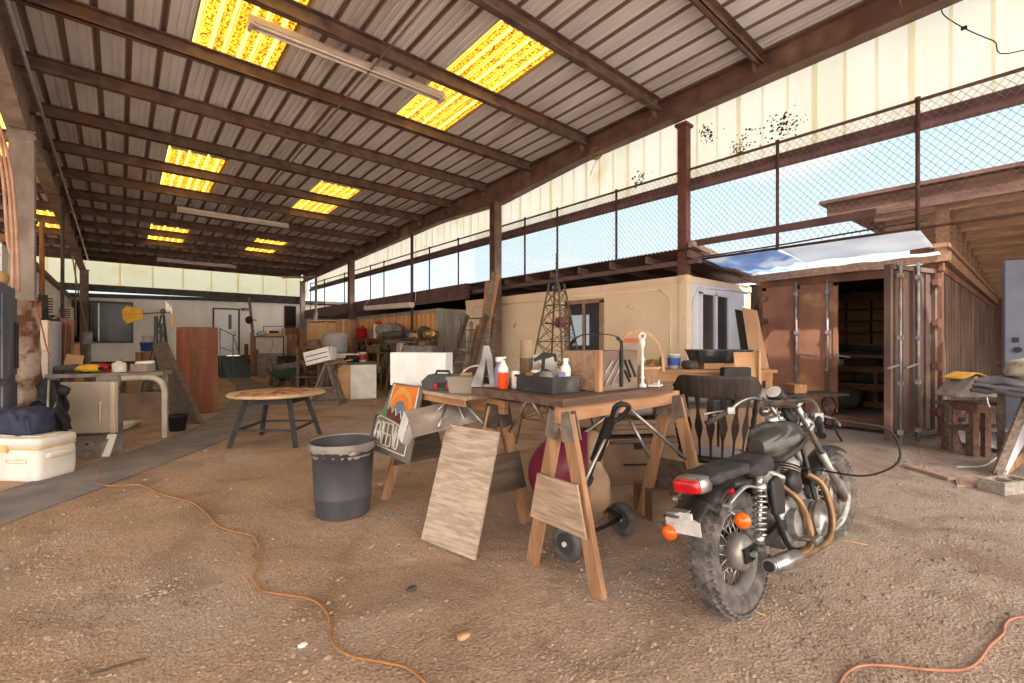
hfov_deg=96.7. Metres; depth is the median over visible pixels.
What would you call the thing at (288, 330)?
carton
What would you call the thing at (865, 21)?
roof beam
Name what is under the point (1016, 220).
trim
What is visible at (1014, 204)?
trim
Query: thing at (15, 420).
duffel bag
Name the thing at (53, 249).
trim
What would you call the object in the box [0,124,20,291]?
bundle
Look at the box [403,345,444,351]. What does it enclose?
drawer unit
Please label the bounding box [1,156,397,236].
beam
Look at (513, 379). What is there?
tub
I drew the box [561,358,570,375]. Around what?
bottle
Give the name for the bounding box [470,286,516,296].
trim
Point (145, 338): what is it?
plastic bucket
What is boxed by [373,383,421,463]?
painted sign
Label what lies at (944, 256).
trim
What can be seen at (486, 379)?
tool case
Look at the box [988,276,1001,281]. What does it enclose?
trim
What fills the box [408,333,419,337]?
heap
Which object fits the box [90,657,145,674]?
scrap
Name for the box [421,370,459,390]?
toolbox
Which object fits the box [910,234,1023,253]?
trim
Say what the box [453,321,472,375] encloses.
ladder
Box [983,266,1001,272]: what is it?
trim
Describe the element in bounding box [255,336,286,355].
chest freezer
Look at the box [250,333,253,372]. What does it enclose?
board
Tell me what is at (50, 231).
trim
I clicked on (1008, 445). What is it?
plank
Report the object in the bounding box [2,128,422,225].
beam
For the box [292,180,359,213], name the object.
skylight panel
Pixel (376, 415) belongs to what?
stick
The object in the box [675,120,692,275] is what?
steel post
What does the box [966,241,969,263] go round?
trim
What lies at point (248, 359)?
baseboard
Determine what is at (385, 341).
storage rack
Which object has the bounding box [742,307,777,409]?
leaning board
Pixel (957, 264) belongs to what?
trim
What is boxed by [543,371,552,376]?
cup
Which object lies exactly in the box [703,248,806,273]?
tarp
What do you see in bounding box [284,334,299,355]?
carton
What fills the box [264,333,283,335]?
carton
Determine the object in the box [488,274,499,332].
lumber
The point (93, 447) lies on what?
box
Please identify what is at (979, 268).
trim
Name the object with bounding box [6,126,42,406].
steel column
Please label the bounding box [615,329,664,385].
basket
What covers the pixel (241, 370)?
bin
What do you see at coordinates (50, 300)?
grille
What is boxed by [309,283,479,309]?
trim
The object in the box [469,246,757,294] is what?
roof
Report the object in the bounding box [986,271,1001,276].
trim
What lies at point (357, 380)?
base cabinet
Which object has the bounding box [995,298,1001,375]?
trim
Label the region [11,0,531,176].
roof beam
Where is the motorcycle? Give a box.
[662,386,901,619]
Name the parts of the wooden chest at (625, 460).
lid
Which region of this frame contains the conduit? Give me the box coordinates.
[4,0,88,259]
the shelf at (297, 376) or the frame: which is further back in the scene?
the shelf at (297, 376)
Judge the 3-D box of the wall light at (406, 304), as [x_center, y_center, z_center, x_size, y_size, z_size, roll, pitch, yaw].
[-3.996,-1.234,14.635,0.209,0.465,3.716,0,0,-41]
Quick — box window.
[71,300,132,342]
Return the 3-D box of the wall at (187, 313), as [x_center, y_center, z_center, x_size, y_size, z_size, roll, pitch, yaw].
[-13.919,-0.520,19.221,14.000,2.600,0.106,0,0,-41]
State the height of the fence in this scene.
1.540 m
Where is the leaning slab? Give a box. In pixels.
[153,341,203,424]
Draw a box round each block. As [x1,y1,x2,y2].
[135,352,142,361]
[143,351,153,360]
[978,474,1023,495]
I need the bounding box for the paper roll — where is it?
[336,354,358,358]
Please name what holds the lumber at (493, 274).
on the floor
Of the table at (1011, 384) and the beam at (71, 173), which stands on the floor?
the table at (1011, 384)
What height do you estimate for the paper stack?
0.047 m
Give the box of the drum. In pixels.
[317,332,353,386]
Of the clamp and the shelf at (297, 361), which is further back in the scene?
the shelf at (297, 361)
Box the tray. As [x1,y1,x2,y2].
[684,349,753,362]
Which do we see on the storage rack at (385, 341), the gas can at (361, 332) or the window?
the gas can at (361, 332)
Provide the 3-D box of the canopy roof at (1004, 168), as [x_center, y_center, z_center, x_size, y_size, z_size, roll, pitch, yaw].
[13.383,-1.935,7.141,12.400,0.670,11.350,0,0,-41]
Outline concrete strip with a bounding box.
[0,377,268,525]
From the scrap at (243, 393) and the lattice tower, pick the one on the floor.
the lattice tower
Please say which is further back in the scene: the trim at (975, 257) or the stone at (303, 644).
the trim at (975, 257)
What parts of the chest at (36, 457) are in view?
lid, handle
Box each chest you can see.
[0,431,76,481]
[602,434,682,485]
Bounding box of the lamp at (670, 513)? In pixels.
[665,508,689,518]
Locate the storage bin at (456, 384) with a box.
[445,376,473,392]
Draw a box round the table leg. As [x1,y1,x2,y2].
[95,374,122,439]
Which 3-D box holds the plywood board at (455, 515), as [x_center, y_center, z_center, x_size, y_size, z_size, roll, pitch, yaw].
[-0.357,1.003,3.140,0.500,0.776,0.267,0,0,37]
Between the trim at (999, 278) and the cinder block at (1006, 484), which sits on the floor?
the cinder block at (1006, 484)
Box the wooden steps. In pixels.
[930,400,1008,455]
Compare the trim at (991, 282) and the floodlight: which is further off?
the floodlight
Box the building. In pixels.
[465,275,751,387]
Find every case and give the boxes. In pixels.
[475,377,489,387]
[720,367,750,375]
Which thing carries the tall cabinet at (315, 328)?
on the floor
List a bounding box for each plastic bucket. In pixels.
[139,342,153,350]
[142,335,153,341]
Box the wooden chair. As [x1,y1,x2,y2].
[672,374,762,463]
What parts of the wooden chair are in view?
seat, rail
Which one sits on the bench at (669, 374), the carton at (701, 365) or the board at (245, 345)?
the carton at (701, 365)
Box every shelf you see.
[294,347,351,347]
[294,360,333,362]
[294,375,334,377]
[838,364,883,407]
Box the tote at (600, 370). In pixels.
[563,333,636,391]
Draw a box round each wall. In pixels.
[68,297,347,361]
[317,0,1023,284]
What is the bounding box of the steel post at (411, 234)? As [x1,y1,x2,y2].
[410,233,413,340]
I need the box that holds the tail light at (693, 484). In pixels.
[673,474,711,494]
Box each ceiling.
[0,0,864,270]
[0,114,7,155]
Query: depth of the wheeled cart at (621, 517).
3.02 m
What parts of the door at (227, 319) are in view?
pane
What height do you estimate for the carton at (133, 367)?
0.118 m
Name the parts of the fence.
fence post, fence post, fence post, fence post, fence post, fence post, fence post, fence post, fence post, rail, fence post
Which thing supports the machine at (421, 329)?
on the storage rack at (385, 341)
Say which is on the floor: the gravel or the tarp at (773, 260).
the gravel
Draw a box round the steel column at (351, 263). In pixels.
[347,259,354,319]
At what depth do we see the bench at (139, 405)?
6.88 m
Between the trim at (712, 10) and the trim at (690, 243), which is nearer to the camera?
the trim at (712, 10)
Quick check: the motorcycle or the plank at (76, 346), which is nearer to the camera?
the motorcycle
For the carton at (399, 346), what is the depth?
12.79 m
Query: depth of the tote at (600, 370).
3.06 m
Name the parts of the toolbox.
panel, carry handle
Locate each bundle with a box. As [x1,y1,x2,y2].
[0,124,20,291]
[594,422,602,432]
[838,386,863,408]
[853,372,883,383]
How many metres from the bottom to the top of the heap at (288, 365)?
0.296 m
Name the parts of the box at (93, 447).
lid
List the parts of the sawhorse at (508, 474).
leg, leg, leg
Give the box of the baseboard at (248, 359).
[73,359,293,378]
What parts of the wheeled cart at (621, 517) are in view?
axle frame, handle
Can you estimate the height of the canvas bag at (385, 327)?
0.462 m
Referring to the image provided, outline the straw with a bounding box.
[834,539,867,544]
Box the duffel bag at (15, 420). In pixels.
[0,405,55,435]
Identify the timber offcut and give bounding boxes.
[376,353,379,378]
[379,356,384,388]
[385,359,389,389]
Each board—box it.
[244,344,247,363]
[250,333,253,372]
[254,349,257,376]
[421,425,499,559]
[533,355,556,373]
[735,309,747,349]
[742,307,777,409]
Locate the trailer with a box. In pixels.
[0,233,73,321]
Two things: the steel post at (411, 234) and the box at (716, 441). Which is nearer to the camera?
the box at (716, 441)
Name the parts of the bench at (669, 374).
leg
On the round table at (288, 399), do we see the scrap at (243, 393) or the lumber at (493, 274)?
the scrap at (243, 393)
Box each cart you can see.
[266,367,305,386]
[528,402,636,562]
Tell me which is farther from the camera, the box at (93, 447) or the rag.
the box at (93, 447)
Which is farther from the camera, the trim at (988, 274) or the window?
the window
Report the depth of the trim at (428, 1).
6.71 m
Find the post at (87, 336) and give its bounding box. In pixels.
[83,332,92,381]
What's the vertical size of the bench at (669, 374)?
1.040 m
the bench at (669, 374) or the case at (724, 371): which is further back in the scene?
the bench at (669, 374)
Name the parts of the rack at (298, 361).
post, post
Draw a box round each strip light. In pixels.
[157,258,236,268]
[177,202,288,228]
[247,13,445,104]
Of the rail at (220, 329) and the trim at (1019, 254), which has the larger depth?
the rail at (220, 329)
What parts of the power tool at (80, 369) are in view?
motor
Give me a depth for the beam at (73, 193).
11.70 m
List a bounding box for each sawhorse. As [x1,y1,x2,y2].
[379,398,530,523]
[526,390,699,600]
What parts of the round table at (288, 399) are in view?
leg, leg, leg, leg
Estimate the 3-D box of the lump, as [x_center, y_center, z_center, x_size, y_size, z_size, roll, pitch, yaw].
[-5.989,-0.727,5.266,0.240,0.185,0.284,0,0,-41]
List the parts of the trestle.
leg, leg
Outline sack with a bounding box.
[934,371,996,397]
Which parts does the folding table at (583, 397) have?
folding leg, folding leg, folding leg, folding leg, folding leg, folding leg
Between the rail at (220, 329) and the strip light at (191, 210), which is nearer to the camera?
the strip light at (191, 210)
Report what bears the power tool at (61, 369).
on the bench at (139, 405)
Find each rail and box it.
[38,295,59,320]
[219,328,239,377]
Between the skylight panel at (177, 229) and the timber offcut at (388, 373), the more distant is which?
the skylight panel at (177, 229)
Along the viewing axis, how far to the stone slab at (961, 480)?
4.46 m
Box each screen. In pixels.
[263,326,298,330]
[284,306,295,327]
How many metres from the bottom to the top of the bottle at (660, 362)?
0.214 m
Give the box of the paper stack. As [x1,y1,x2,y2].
[648,380,662,386]
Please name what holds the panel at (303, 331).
on the floor
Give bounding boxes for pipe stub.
[519,340,532,373]
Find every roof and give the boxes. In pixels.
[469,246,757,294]
[819,161,1023,232]
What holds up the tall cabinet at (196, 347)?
on the floor
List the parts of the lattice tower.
tower leg, tower leg, crown, tower leg, tower leg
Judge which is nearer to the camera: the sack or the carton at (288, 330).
the sack
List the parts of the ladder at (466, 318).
rail, rail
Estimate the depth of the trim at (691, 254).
7.58 m
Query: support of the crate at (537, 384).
on the folding table at (583, 397)
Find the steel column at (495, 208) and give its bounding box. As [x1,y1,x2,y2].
[488,201,502,399]
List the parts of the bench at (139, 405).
leg, leg, leg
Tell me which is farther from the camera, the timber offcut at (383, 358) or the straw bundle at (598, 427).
the timber offcut at (383, 358)
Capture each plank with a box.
[74,344,84,381]
[250,376,273,380]
[902,463,955,480]
[991,398,1023,475]
[1003,424,1023,474]
[1004,450,1023,474]
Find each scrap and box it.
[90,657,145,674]
[235,393,257,396]
[251,393,275,395]
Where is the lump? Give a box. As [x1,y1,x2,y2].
[0,271,9,284]
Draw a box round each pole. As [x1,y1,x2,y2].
[39,222,44,294]
[60,206,64,317]
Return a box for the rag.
[538,369,556,376]
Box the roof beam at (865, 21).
[303,0,962,281]
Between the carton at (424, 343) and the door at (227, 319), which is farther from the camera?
the door at (227, 319)
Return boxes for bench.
[44,370,171,437]
[623,367,777,419]
[940,400,994,456]
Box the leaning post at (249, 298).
[248,297,255,348]
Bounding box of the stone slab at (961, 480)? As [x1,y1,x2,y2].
[955,475,974,486]
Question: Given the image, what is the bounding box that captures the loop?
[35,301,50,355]
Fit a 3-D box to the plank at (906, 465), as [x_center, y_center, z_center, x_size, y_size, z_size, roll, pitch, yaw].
[4.409,1.377,4.823,0.097,0.035,0.513,0,0,-2]
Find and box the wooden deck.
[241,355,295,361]
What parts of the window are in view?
pane, pane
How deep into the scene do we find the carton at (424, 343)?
11.75 m
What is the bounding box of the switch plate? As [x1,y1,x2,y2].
[1013,337,1018,341]
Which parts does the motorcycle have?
licence plate, brake lever, rider seat, frame, fuel tank, tank trim, brake lever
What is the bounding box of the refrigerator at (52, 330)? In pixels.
[40,320,61,380]
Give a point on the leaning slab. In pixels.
(180, 399)
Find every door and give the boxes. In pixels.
[60,318,74,381]
[212,308,239,355]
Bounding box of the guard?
[461,365,487,375]
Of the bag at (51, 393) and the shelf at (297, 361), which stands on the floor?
the bag at (51, 393)
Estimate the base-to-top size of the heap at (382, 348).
0.232 m
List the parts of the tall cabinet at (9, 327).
door, door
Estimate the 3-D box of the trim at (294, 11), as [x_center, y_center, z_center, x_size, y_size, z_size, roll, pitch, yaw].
[-4.419,-3.720,3.535,15.320,0.300,0.095,0,0,-41]
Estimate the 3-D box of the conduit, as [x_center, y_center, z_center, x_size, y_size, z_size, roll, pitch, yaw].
[-9.185,-3.378,9.246,0.092,0.724,20.002,0,0,-41]
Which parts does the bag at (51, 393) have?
leg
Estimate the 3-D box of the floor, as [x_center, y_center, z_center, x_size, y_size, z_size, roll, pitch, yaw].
[0.000,1.400,0.000,240.000,0.001,240.000,0,0,-41]
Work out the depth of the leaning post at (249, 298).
18.40 m
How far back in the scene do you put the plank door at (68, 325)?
7.88 m
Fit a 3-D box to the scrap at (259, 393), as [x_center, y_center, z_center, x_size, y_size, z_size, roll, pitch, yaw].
[-3.231,0.691,5.926,0.280,0.036,0.063,0,0,-26]
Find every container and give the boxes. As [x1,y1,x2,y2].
[355,308,465,380]
[758,260,996,444]
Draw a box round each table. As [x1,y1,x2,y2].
[226,387,324,448]
[422,388,493,428]
[471,385,686,480]
[777,390,848,441]
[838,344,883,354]
[969,358,1023,455]
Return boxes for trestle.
[100,368,158,392]
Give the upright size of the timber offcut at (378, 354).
1.055 m
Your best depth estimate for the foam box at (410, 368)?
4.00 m
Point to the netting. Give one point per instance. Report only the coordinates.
(390, 334)
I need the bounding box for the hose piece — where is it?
[534,369,547,375]
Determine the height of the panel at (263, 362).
0.850 m
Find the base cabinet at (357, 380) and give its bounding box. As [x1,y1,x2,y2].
[337,361,378,399]
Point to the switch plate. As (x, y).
(1015, 339)
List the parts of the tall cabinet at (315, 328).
bay panel, bay panel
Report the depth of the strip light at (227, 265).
17.81 m
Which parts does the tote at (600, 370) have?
panel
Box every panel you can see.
[36,210,59,228]
[60,381,117,435]
[148,224,188,242]
[160,146,224,192]
[192,0,308,69]
[245,238,285,252]
[257,356,277,377]
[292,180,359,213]
[300,328,306,374]
[396,20,552,129]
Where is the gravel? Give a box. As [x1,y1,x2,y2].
[0,384,1023,682]
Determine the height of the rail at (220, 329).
1.916 m
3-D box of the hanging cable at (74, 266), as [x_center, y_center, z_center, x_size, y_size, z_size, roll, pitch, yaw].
[-12.357,-1.330,13.000,0.467,2.289,0.038,0,0,0]
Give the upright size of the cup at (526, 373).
0.110 m
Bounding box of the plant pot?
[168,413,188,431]
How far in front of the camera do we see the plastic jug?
6.64 m
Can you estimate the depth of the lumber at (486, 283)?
10.02 m
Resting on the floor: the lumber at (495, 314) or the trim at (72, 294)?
the lumber at (495, 314)
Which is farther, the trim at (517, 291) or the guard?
the trim at (517, 291)
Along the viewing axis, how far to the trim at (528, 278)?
10.37 m
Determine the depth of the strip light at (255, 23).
5.86 m
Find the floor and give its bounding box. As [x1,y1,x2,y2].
[0,355,1023,682]
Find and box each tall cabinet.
[0,282,18,407]
[176,327,217,413]
[307,320,335,383]
[336,319,357,383]
[1002,259,1023,449]
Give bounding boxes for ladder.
[436,313,488,403]
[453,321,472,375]
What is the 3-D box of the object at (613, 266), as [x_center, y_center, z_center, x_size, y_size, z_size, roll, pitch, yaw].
[2.940,-1.270,9.265,3.059,0.340,0.050,0,0,-41]
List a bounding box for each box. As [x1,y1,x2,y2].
[75,435,121,457]
[303,347,336,365]
[390,352,452,385]
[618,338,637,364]
[647,403,773,464]
[958,430,996,448]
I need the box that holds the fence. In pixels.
[310,67,1023,308]
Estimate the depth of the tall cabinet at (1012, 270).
5.59 m
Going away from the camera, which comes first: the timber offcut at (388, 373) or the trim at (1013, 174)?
the trim at (1013, 174)
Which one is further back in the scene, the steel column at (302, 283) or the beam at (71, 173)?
the steel column at (302, 283)
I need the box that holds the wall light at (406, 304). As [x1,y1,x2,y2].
[363,292,415,309]
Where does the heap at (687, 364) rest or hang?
on the bench at (669, 374)
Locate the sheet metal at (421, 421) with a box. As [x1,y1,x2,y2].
[397,403,477,445]
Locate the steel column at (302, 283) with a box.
[299,281,305,327]
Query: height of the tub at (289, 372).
0.320 m
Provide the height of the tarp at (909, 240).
0.089 m
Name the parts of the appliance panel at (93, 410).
rail, handle, edge trim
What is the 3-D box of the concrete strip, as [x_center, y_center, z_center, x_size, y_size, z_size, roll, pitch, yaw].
[-6.481,1.393,9.566,2.696,0.010,17.805,0,0,-20]
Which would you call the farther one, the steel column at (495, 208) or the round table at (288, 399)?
the steel column at (495, 208)
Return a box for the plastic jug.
[112,359,126,371]
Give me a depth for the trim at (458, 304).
19.02 m
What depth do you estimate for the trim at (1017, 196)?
6.40 m
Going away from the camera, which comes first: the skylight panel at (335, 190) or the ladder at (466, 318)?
the ladder at (466, 318)
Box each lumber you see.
[461,330,474,375]
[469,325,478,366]
[471,317,481,362]
[476,271,495,364]
[481,281,490,357]
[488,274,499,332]
[488,310,497,376]
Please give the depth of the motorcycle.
2.46 m
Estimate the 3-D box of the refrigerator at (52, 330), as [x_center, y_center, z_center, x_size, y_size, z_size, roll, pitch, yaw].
[-7.858,0.525,7.582,0.360,1.750,0.580,0,0,-28]
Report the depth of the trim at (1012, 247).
8.69 m
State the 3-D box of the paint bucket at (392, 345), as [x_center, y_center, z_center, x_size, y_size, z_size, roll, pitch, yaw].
[-3.395,0.154,13.317,0.409,0.327,0.398,0,0,-41]
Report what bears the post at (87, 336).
on the floor
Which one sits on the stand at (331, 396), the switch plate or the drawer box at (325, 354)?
the drawer box at (325, 354)
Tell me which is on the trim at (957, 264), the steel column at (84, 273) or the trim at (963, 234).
the trim at (963, 234)
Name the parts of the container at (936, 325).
door, lock rod, lock rod, door sill, lock rod, door, lock rod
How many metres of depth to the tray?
5.93 m
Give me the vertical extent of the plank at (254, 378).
0.070 m
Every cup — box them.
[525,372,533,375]
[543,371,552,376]
[557,372,564,376]
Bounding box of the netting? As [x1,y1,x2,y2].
[381,330,404,337]
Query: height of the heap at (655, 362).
0.154 m
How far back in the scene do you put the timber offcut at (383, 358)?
13.39 m
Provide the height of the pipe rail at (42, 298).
0.550 m
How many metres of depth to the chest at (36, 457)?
4.54 m
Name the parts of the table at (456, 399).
folding leg, folding leg, folding leg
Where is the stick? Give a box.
[369,414,377,441]
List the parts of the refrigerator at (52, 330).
freezer door, door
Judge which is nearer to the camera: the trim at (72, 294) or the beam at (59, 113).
the beam at (59, 113)
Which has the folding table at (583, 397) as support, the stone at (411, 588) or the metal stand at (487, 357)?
the metal stand at (487, 357)
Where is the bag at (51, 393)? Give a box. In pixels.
[27,377,71,430]
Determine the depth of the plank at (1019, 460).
4.85 m
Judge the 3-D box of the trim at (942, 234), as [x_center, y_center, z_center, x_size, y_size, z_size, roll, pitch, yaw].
[6.218,-1.780,6.571,0.090,0.800,0.140,0,0,-41]
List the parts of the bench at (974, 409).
leg, leg, leg, leg, leg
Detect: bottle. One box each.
[494,356,505,387]
[498,361,507,388]
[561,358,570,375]
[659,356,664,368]
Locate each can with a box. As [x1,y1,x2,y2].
[308,433,376,520]
[356,326,366,337]
[359,352,366,361]
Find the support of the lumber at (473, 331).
on the floor
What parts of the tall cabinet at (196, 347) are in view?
panel, panel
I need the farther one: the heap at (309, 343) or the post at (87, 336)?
the heap at (309, 343)
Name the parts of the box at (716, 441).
door, door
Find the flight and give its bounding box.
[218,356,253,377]
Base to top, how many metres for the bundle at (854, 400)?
0.448 m
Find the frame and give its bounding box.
[838,354,883,357]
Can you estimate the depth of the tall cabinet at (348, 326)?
14.37 m
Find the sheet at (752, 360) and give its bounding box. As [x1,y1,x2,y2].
[733,350,760,383]
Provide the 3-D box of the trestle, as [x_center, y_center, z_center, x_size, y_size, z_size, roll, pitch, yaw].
[-8.290,0.986,10.031,1.200,0.822,0.600,0,0,0]
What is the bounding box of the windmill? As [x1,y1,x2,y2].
[122,301,173,391]
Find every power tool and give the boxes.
[52,364,79,373]
[74,364,104,373]
[87,363,111,372]
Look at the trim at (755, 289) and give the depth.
8.79 m
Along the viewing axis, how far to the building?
8.30 m
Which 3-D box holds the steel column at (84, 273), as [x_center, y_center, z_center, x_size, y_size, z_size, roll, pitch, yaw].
[-15.803,-0.628,16.810,0.360,4.056,0.320,0,0,-41]
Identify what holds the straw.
on the floor
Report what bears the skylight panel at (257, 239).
attached to the ceiling at (666, 47)
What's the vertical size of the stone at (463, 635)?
0.032 m
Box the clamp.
[533,352,556,370]
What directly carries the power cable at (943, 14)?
attached to the wall at (931, 54)
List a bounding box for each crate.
[514,374,581,394]
[600,416,656,434]
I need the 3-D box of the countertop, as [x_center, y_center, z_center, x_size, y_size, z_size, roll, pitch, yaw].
[-3.847,0.535,11.330,0.950,0.050,0.680,0,0,-22]
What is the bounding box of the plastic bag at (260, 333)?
[256,331,266,335]
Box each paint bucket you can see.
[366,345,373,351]
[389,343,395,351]
[667,354,680,368]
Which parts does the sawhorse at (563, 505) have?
leg, leg, leg, leg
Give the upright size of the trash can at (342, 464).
0.592 m
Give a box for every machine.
[403,330,415,337]
[417,326,429,337]
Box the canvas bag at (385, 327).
[375,322,403,337]
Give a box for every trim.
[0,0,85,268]
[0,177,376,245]
[0,195,358,253]
[0,210,343,260]
[0,222,329,266]
[0,232,317,272]
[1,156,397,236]
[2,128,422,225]
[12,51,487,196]
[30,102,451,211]
[36,245,306,275]
[36,251,301,278]
[58,282,299,300]
[70,293,347,305]
[201,0,431,266]
[243,0,587,151]
[303,283,469,318]
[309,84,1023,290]
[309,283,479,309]
[355,293,483,316]
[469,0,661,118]
[470,258,701,293]
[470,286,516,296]
[484,283,536,293]
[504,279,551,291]
[526,276,578,288]
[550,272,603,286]
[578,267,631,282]
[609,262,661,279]
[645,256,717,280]
[687,250,757,283]
[688,241,756,277]
[689,0,762,73]
[749,251,951,282]
[749,284,758,316]
[827,168,1023,215]
[874,191,1023,221]
[885,199,1023,230]
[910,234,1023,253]
[920,215,1023,236]
[923,251,1023,264]
[926,224,1023,243]
[930,242,999,304]
[935,204,949,242]
[950,210,955,248]
[956,224,960,253]
[961,232,965,259]
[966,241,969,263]
[970,249,973,267]
[974,243,1023,255]
[974,256,977,272]
[978,262,980,275]
[980,258,1023,267]
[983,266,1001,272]
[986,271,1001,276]
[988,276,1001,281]
[990,281,1001,284]
[992,285,1001,288]
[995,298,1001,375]
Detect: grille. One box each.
[36,298,52,312]
[57,309,69,317]
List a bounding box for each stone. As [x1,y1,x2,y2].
[297,641,308,647]
[406,585,416,591]
[456,630,469,641]
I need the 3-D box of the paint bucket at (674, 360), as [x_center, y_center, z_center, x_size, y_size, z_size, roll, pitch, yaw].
[2.159,0.263,6.064,0.183,0.190,0.178,0,0,-41]
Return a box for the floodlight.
[245,316,256,323]
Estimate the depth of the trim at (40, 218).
14.49 m
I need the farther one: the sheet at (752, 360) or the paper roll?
the paper roll
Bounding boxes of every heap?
[272,362,302,371]
[303,339,318,346]
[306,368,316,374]
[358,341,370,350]
[379,344,389,351]
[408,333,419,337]
[423,330,439,337]
[645,359,658,365]
[681,360,698,368]
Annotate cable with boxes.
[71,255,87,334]
[941,10,1023,53]
[956,456,996,467]
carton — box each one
[130,363,155,371]
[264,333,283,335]
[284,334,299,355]
[285,327,298,333]
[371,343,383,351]
[373,324,378,337]
[396,343,407,351]
[418,341,437,345]
[633,479,681,521]
[698,363,733,368]
[784,383,806,393]
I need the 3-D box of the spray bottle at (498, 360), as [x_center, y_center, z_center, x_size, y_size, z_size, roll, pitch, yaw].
[-0.082,0.217,3.269,0.100,0.221,0.076,0,0,-41]
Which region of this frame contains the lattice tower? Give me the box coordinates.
[515,253,593,443]
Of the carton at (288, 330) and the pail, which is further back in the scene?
the carton at (288, 330)
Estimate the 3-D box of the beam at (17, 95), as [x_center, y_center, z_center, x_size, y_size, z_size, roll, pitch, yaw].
[-6.768,-3.432,6.247,0.200,1.568,28.300,0,0,-41]
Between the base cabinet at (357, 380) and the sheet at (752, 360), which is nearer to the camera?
the sheet at (752, 360)
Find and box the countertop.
[337,361,378,364]
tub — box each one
[272,368,303,377]
[511,370,519,388]
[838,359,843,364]
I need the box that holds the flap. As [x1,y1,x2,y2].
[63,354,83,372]
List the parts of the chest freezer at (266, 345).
lid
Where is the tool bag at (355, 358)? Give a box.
[344,355,358,361]
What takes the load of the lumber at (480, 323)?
on the floor
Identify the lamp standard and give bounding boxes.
[282,276,318,319]
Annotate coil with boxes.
[590,146,602,175]
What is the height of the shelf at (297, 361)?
0.050 m
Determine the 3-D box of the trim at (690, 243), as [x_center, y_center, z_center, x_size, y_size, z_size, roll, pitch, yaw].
[3.642,-1.365,7.784,1.992,0.458,0.090,0,0,-35]
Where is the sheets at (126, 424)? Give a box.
[123,420,140,429]
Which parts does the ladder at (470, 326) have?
rail, rail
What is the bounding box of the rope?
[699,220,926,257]
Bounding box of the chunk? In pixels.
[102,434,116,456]
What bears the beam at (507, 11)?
attached to the ceiling at (666, 47)
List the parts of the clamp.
handle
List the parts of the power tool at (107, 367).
motor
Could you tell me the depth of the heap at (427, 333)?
11.64 m
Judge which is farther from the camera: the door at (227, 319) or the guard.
the door at (227, 319)
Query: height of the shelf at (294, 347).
0.050 m
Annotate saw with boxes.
[135,360,154,363]
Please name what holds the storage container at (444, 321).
on the floor
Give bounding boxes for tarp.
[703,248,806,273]
[781,230,933,262]
[805,251,940,267]
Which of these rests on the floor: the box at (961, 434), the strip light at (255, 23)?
the box at (961, 434)
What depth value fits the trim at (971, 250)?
8.95 m
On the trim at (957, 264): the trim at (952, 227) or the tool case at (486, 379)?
the trim at (952, 227)
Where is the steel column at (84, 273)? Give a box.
[79,269,89,379]
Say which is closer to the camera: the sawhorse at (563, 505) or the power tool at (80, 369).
the sawhorse at (563, 505)
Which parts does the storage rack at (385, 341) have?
shelf post, shelf post, steel rail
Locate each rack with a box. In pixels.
[294,346,351,386]
[358,338,437,388]
[838,290,883,399]
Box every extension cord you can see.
[81,463,426,682]
[838,616,1023,682]
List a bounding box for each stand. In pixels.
[304,359,352,404]
[469,332,494,387]
[638,333,646,386]
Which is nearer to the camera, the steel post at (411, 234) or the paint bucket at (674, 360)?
the paint bucket at (674, 360)
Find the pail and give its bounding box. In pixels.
[367,332,372,337]
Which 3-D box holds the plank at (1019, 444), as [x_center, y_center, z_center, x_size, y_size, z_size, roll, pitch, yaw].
[5.450,1.016,4.879,0.860,0.847,0.060,0,0,-19]

